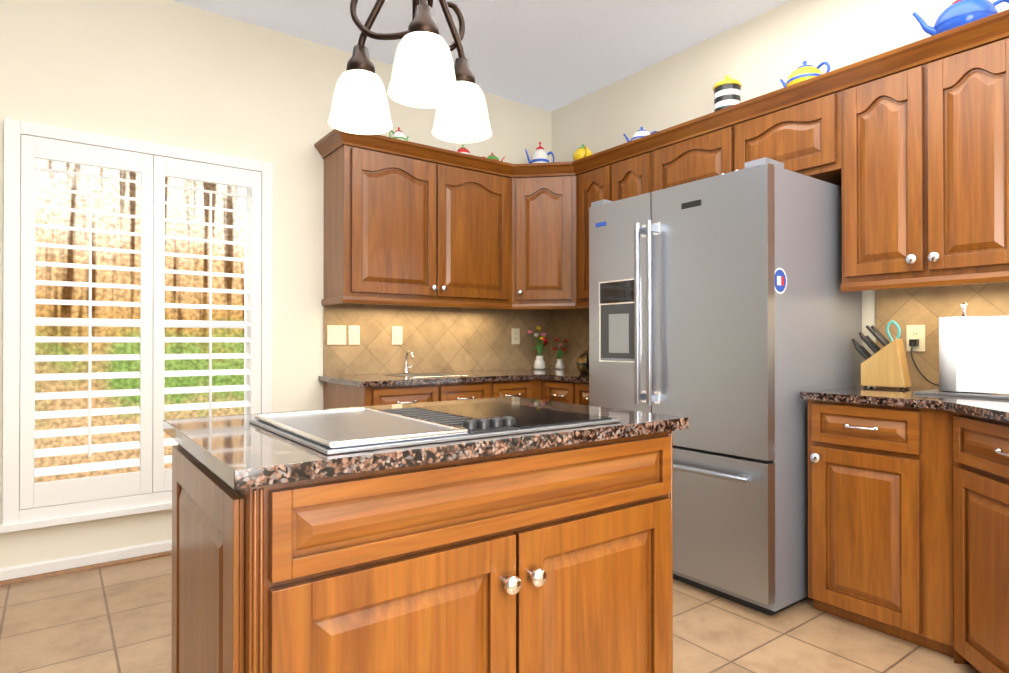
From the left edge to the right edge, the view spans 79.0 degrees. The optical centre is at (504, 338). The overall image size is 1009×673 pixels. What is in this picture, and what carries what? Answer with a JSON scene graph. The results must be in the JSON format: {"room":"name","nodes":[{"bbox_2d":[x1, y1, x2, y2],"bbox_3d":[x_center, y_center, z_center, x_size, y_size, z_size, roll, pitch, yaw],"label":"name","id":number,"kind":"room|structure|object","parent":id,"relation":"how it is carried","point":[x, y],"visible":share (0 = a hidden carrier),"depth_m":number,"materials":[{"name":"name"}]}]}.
{"room":"kitchen","nodes":[
{"label":"kitchen","id":0,"kind":"room"},
{"bbox_2d":[0,0,550,567],"bbox_3d":[-1.903,-0.321,3.088,5.500,2.840,0.150,0,0,-36],"label":"wall","id":1,"kind":"structure","parent":0,"point":[170,72],"depth_m":3.24,"materials":[{"name":"paint"}]},
{"bbox_2d":[0,539,171,586],"bbox_3d":[-2.551,1.060,2.493,3.639,0.072,0.030,0,0,-36],"label":"baseboard","id":2,"kind":"structure","parent":1,"relation":"attached to","point":[59,567],"depth_m":2.88,"materials":[{"name":"white paint"}]},
{"bbox_2d":[0,118,272,532],"bbox_3d":[-1.799,-0.062,3.114,1.220,1.838,0.190,0,0,-36],"label":"window shutters","id":3,"kind":"object","parent":1,"relation":"attached to","point":[147,487],"visible":0.9,"depth_m":2.98,"materials":[{"name":"white paint"}]},
{"bbox_2d":[322,131,517,308],"bbox_3d":[-0.466,-0.678,3.806,1.205,0.890,0.393,0,0,-36],"label":"upper cabinet","id":4,"kind":"object","parent":1,"relation":"attached to","point":[406,222],"depth_m":3.60,"materials":[{"name":"brown wood"}]},
{"bbox_2d":[389,127,408,140],"bbox_3d":[-0.627,-1.199,3.639,0.155,0.120,0.100,0,0,-36],"label":"teapot","id":5,"kind":"object","parent":4,"relation":"on","point":[399,134],"visible":0.5,"depth_m":3.60,"materials":[{"name":"white ceramic"}]},
{"bbox_2d":[454,145,470,154],"bbox_3d":[-0.268,-1.189,3.903,0.155,0.101,0.100,0,0,-36],"label":"teapot","id":6,"kind":"object","parent":4,"relation":"on","point":[462,149],"visible":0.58,"depth_m":3.86,"materials":[{"name":"red ceramic"}]},
{"bbox_2d":[483,153,504,161],"bbox_3d":[-0.079,-1.183,4.041,0.144,0.092,0.102,0,0,-36],"label":"teapot","id":7,"kind":"object","parent":4,"relation":"on","point":[493,157],"visible":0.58,"depth_m":4.01,"materials":[{"name":"green ceramic"}]},
{"bbox_2d":[323,303,550,375],"bbox_3d":[-0.353,-0.006,4.123,1.767,0.450,0.009,0,0,-36],"label":"tile backsplash","id":8,"kind":"structure","parent":1,"relation":"attached to","point":[441,339],"depth_m":4.03,"materials":[{"name":"beige tile"}]},
{"bbox_2d":[327,325,359,344],"label":"outlet plates","id":9,"kind":"object","parent":8,"relation":"attached to","point":[336,334],"depth_m":3.65,"materials":[{"name":"beige plastic"}]},
{"bbox_2d":[392,326,401,344],"label":"outlet plates","id":10,"kind":"object","parent":8,"relation":"attached to","point":[396,330],"depth_m":3.87,"materials":[{"name":"beige plastic"}]},
{"bbox_2d":[512,328,519,343],"label":"outlet plates","id":11,"kind":"object","parent":8,"relation":"attached to","point":[515,331],"depth_m":4.43,"materials":[{"name":"beige plastic"}]},
{"bbox_2d":[173,0,790,111],"bbox_3d":[-0.497,-1.801,1.181,5.800,0.100,4.900,0,0,-36],"label":"ceiling","id":12,"kind":"structure","parent":0,"point":[551,55],"depth_m":3.45,"materials":[{"name":"white paint"}]},
{"bbox_2d":[328,0,491,142],"bbox_3d":[-0.189,-1.145,1.514,0.400,1.206,0.415,0,0,-36],"label":"chandelier","id":13,"kind":"object","parent":12,"relation":"hanging from","point":[426,73],"visible":1,"depth_m":1.50,"materials":[{"name":"white glass"}]},
{"bbox_2d":[0,555,977,672],"bbox_3d":[-0.497,1.139,1.167,5.800,0.100,4.900,0,0,-36],"label":"floor","id":14,"kind":"structure","parent":0,"point":[115,619],"depth_m":2.27,"materials":[{"name":"tile"}]},
{"bbox_2d":[323,384,453,408],"bbox_3d":[-0.685,0.674,3.498,0.495,0.855,0.617,0,0,-36],"label":"base cabinet","id":15,"kind":"object","parent":14,"relation":"on","point":[334,395],"depth_m":3.27,"materials":[{"name":"brown wood"}]},
{"bbox_2d":[318,368,588,395],"bbox_3d":[0.000,0.232,3.616,1.797,0.030,1.242,0,0,-36],"label":"countertop","id":16,"kind":"structure","parent":15,"relation":"on","point":[511,380],"depth_m":3.51,"materials":[{"name":"brown stone"}]},
{"bbox_2d":[403,351,413,373],"bbox_3d":[-0.578,0.145,3.813,0.077,0.143,0.116,0,0,-36],"label":"faucet","id":17,"kind":"object","parent":16,"relation":"on","point":[406,368],"visible":1,"depth_m":3.82,"materials":[{"name":"silver metal"}]},
{"bbox_2d":[528,326,547,368],"bbox_3d":[0.271,0.063,4.457,0.153,0.314,0.169,0,0,-36],"label":"vase","id":18,"kind":"object","parent":16,"relation":"on","point":[539,362],"visible":1,"depth_m":4.43,"materials":[{"name":"white ceramic"}]},
{"bbox_2d":[553,338,567,368],"bbox_3d":[0.407,0.107,4.443,0.092,0.225,0.087,0,0,-36],"label":"vase","id":19,"kind":"object","parent":16,"relation":"on","point":[559,364],"visible":0.98,"depth_m":4.43,"materials":[{"name":"white ceramic"}]},
{"bbox_2d":[576,346,588,373],"bbox_3d":[0.537,0.131,3.864,0.218,0.172,0.184,0,0,-36],"label":"kettle","id":20,"kind":"object","parent":16,"relation":"on","point":[582,363],"visible":0.52,"depth_m":3.81,"materials":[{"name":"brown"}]},
{"bbox_2d":[163,396,688,672],"bbox_3d":[-0.185,0.633,1.572,1.120,0.917,0.800,0,0,-36],"label":"kitchen island","id":21,"kind":"object","parent":14,"relation":"on","point":[512,534],"visible":1,"depth_m":1.23,"materials":[{"name":"brown wood"}]},
{"bbox_2d":[454,392,505,399],"bbox_3d":[-0.395,0.675,3.711,0.485,0.855,0.617,0,0,-36],"label":"base cabinet","id":22,"kind":"object","parent":14,"relation":"on","point":[473,395],"depth_m":3.54,"materials":[{"name":"brown wood"}]},
{"bbox_2d":[506,392,533,398],"bbox_3d":[-0.167,0.676,3.879,0.370,0.855,0.617,0,0,-36],"label":"base cabinet","id":23,"kind":"object","parent":14,"relation":"on","point":[530,395],"depth_m":3.70,"materials":[{"name":"brown wood"}]},
{"bbox_2d":[542,388,588,405],"bbox_3d":[0.653,0.675,3.723,0.616,0.855,0.645,0,0,-36],"label":"base cabinet","id":24,"kind":"object","parent":14,"relation":"on","point":[580,396],"depth_m":3.60,"materials":[{"name":"brown wood"}]},
{"bbox_2d":[589,157,861,615],"bbox_3d":[1.020,0.198,2.967,0.868,1.800,0.978,0,0,-36],"label":"fridge","id":25,"kind":"object","parent":14,"relation":"on","point":[725,315],"visible":0.85,"depth_m":2.56,"materials":[{"name":"grey metal"}]},
{"bbox_2d":[800,394,915,621],"bbox_3d":[1.593,0.668,2.391,0.677,0.854,0.555,0,0,-36],"label":"base cabinet","id":26,"kind":"object","parent":14,"relation":"on","point":[829,432],"depth_m":2.37,"materials":[{"name":"brown wood"}]},
{"bbox_2d":[852,426,1008,672],"bbox_3d":[1.748,0.664,1.547,1.109,0.854,1.109,0,0,-36],"label":"base cabinet","id":27,"kind":"object","parent":14,"relation":"on","point":[908,515],"depth_m":2.11,"materials":[{"name":"brown wood"}]},
{"bbox_2d":[800,386,1008,409],"bbox_3d":[1.814,0.223,1.893,0.914,0.030,1.642,0,0,-36],"label":"countertop","id":28,"kind":"structure","parent":27,"relation":"on","point":[875,393],"depth_m":2.27,"materials":[{"name":"brown stone"}]},
{"bbox_2d":[852,320,911,388],"bbox_3d":[1.619,0.065,2.646,0.110,0.290,0.219,0,0,-44],"label":"knife block","id":29,"kind":"object","parent":28,"relation":"on","point":[886,365],"visible":1,"depth_m":2.60,"materials":[{"name":"brown wood"}]},
{"bbox_2d":[913,303,1008,398],"bbox_3d":[1.770,0.035,2.292,0.280,0.347,0.320,0,0,-36],"label":"paper towel holder","id":30,"kind":"object","parent":28,"relation":"on","point":[973,356],"visible":1,"depth_m":2.23,"materials":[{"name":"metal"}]},
{"bbox_2d":[848,402,1008,445],"bbox_3d":[1.545,0.221,1.462,0.736,0.030,1.040,0,0,-36],"label":"countertop","id":31,"kind":"structure","parent":27,"relation":"on","point":[938,419],"depth_m":2.08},
{"bbox_2d":[551,0,1008,362],"bbox_3d":[1.780,-0.322,2.846,0.150,2.840,4.900,0,0,-36],"label":"wall","id":32,"kind":"structure","parent":0,"point":[762,54],"depth_m":3.34,"materials":[{"name":"paint"}]},
{"bbox_2d":[514,162,588,308],"bbox_3d":[0.290,-0.675,4.222,0.617,0.890,0.617,0,0,-36],"label":"upper cabinet","id":33,"kind":"object","parent":32,"relation":"attached to","point":[541,186],"depth_m":3.98,"materials":[{"name":"brown wood"}]},
{"bbox_2d":[525,142,553,162],"bbox_3d":[0.243,-1.246,4.204,0.179,0.218,0.127,0,0,-36],"label":"teapot","id":34,"kind":"object","parent":33,"relation":"on","point":[540,154],"visible":0.65,"depth_m":4.17,"materials":[{"name":"white ceramic"}]},
{"bbox_2d":[573,144,591,160],"bbox_3d":[0.505,-1.198,3.953,0.132,0.120,0.186,0,0,-36],"label":"teapot","id":35,"kind":"object","parent":33,"relation":"on","point":[582,152],"visible":0.75,"depth_m":3.90,"materials":[{"name":"yellow ceramic"}]},
{"bbox_2d":[551,308,588,368],"bbox_3d":[0.729,-0.006,4.136,0.009,0.450,1.215,0,0,-36],"label":"tile backsplash","id":36,"kind":"structure","parent":32,"relation":"attached to","point":[572,325],"depth_m":4.47,"materials":[{"name":"beige tile"}]},
{"bbox_2d":[566,135,649,304],"bbox_3d":[0.734,-0.678,3.808,0.392,0.890,0.684,0,0,-36],"label":"upper cabinet","id":37,"kind":"object","parent":32,"relation":"attached to","point":[622,171],"depth_m":3.85,"materials":[{"name":"brown wood"}]},
{"bbox_2d":[623,127,656,141],"bbox_3d":[0.814,-1.199,3.633,0.132,0.120,0.186,0,0,-36],"label":"teapot","id":38,"kind":"object","parent":37,"relation":"on","point":[642,132],"visible":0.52,"depth_m":3.59,"materials":[{"name":"white ceramic"}]},
{"bbox_2d":[650,69,841,191],"bbox_3d":[1.264,-0.928,3.135,0.337,0.395,1.030,0,0,-36],"label":"upper cabinet","id":39,"kind":"object","parent":32,"relation":"attached to","point":[799,127],"depth_m":2.90,"materials":[{"name":"brown wood"}]},
{"bbox_2d":[713,75,741,111],"bbox_3d":[1.163,-1.259,3.192,0.142,0.234,0.140,0,0,-36],"label":"cookie jar","id":40,"kind":"object","parent":39,"relation":"on","point":[727,91],"visible":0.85,"depth_m":3.14,"materials":[{"name":"white ceramic"}]},
{"bbox_2d":[780,61,829,86],"bbox_3d":[1.393,-1.217,2.845,0.163,0.147,0.260,0,0,-36],"label":"teapot","id":41,"kind":"object","parent":39,"relation":"on","point":[804,71],"visible":0.6,"depth_m":2.78,"materials":[{"name":"yellow ceramic"}]},
{"bbox_2d":[834,13,1008,288],"bbox_3d":[1.761,-0.684,2.457,0.337,0.890,0.650,0,0,-36],"label":"upper cabinet","id":42,"kind":"object","parent":32,"relation":"attached to","point":[906,147],"depth_m":2.35,"materials":[{"name":"brown wood"}]},
{"bbox_2d":[912,0,1008,35],"bbox_3d":[1.760,-1.238,2.345,0.203,0.184,0.292,0,0,-36],"label":"teapot","id":43,"kind":"object","parent":42,"relation":"on","point":[956,13],"visible":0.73,"depth_m":2.28,"materials":[{"name":"blue ceramic"}]},
{"bbox_2d":[876,282,1008,387],"bbox_3d":[2.094,-0.016,2.277,0.009,0.450,1.312,0,0,-36],"label":"tile backsplash","id":44,"kind":"structure","parent":32,"relation":"attached to","point":[921,305],"depth_m":2.63,"materials":[{"name":"beige tile"}]},
{"bbox_2d":[906,325,938,385],"label":"outlet plates","id":45,"kind":"object","parent":44,"relation":"attached to","point":[915,337],"depth_m":2.66,"materials":[{"name":"beige plastic"}]},
{"label":"outside","id":46,"kind":"structure","parent":0,"visible":0},
{"bbox_2d":[35,159,244,482],"bbox_3d":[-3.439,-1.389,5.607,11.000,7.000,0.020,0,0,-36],"label":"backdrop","id":47,"kind":"structure","parent":46,"point":[69,200],"depth_m":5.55,"materials":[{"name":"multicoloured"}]}
]}

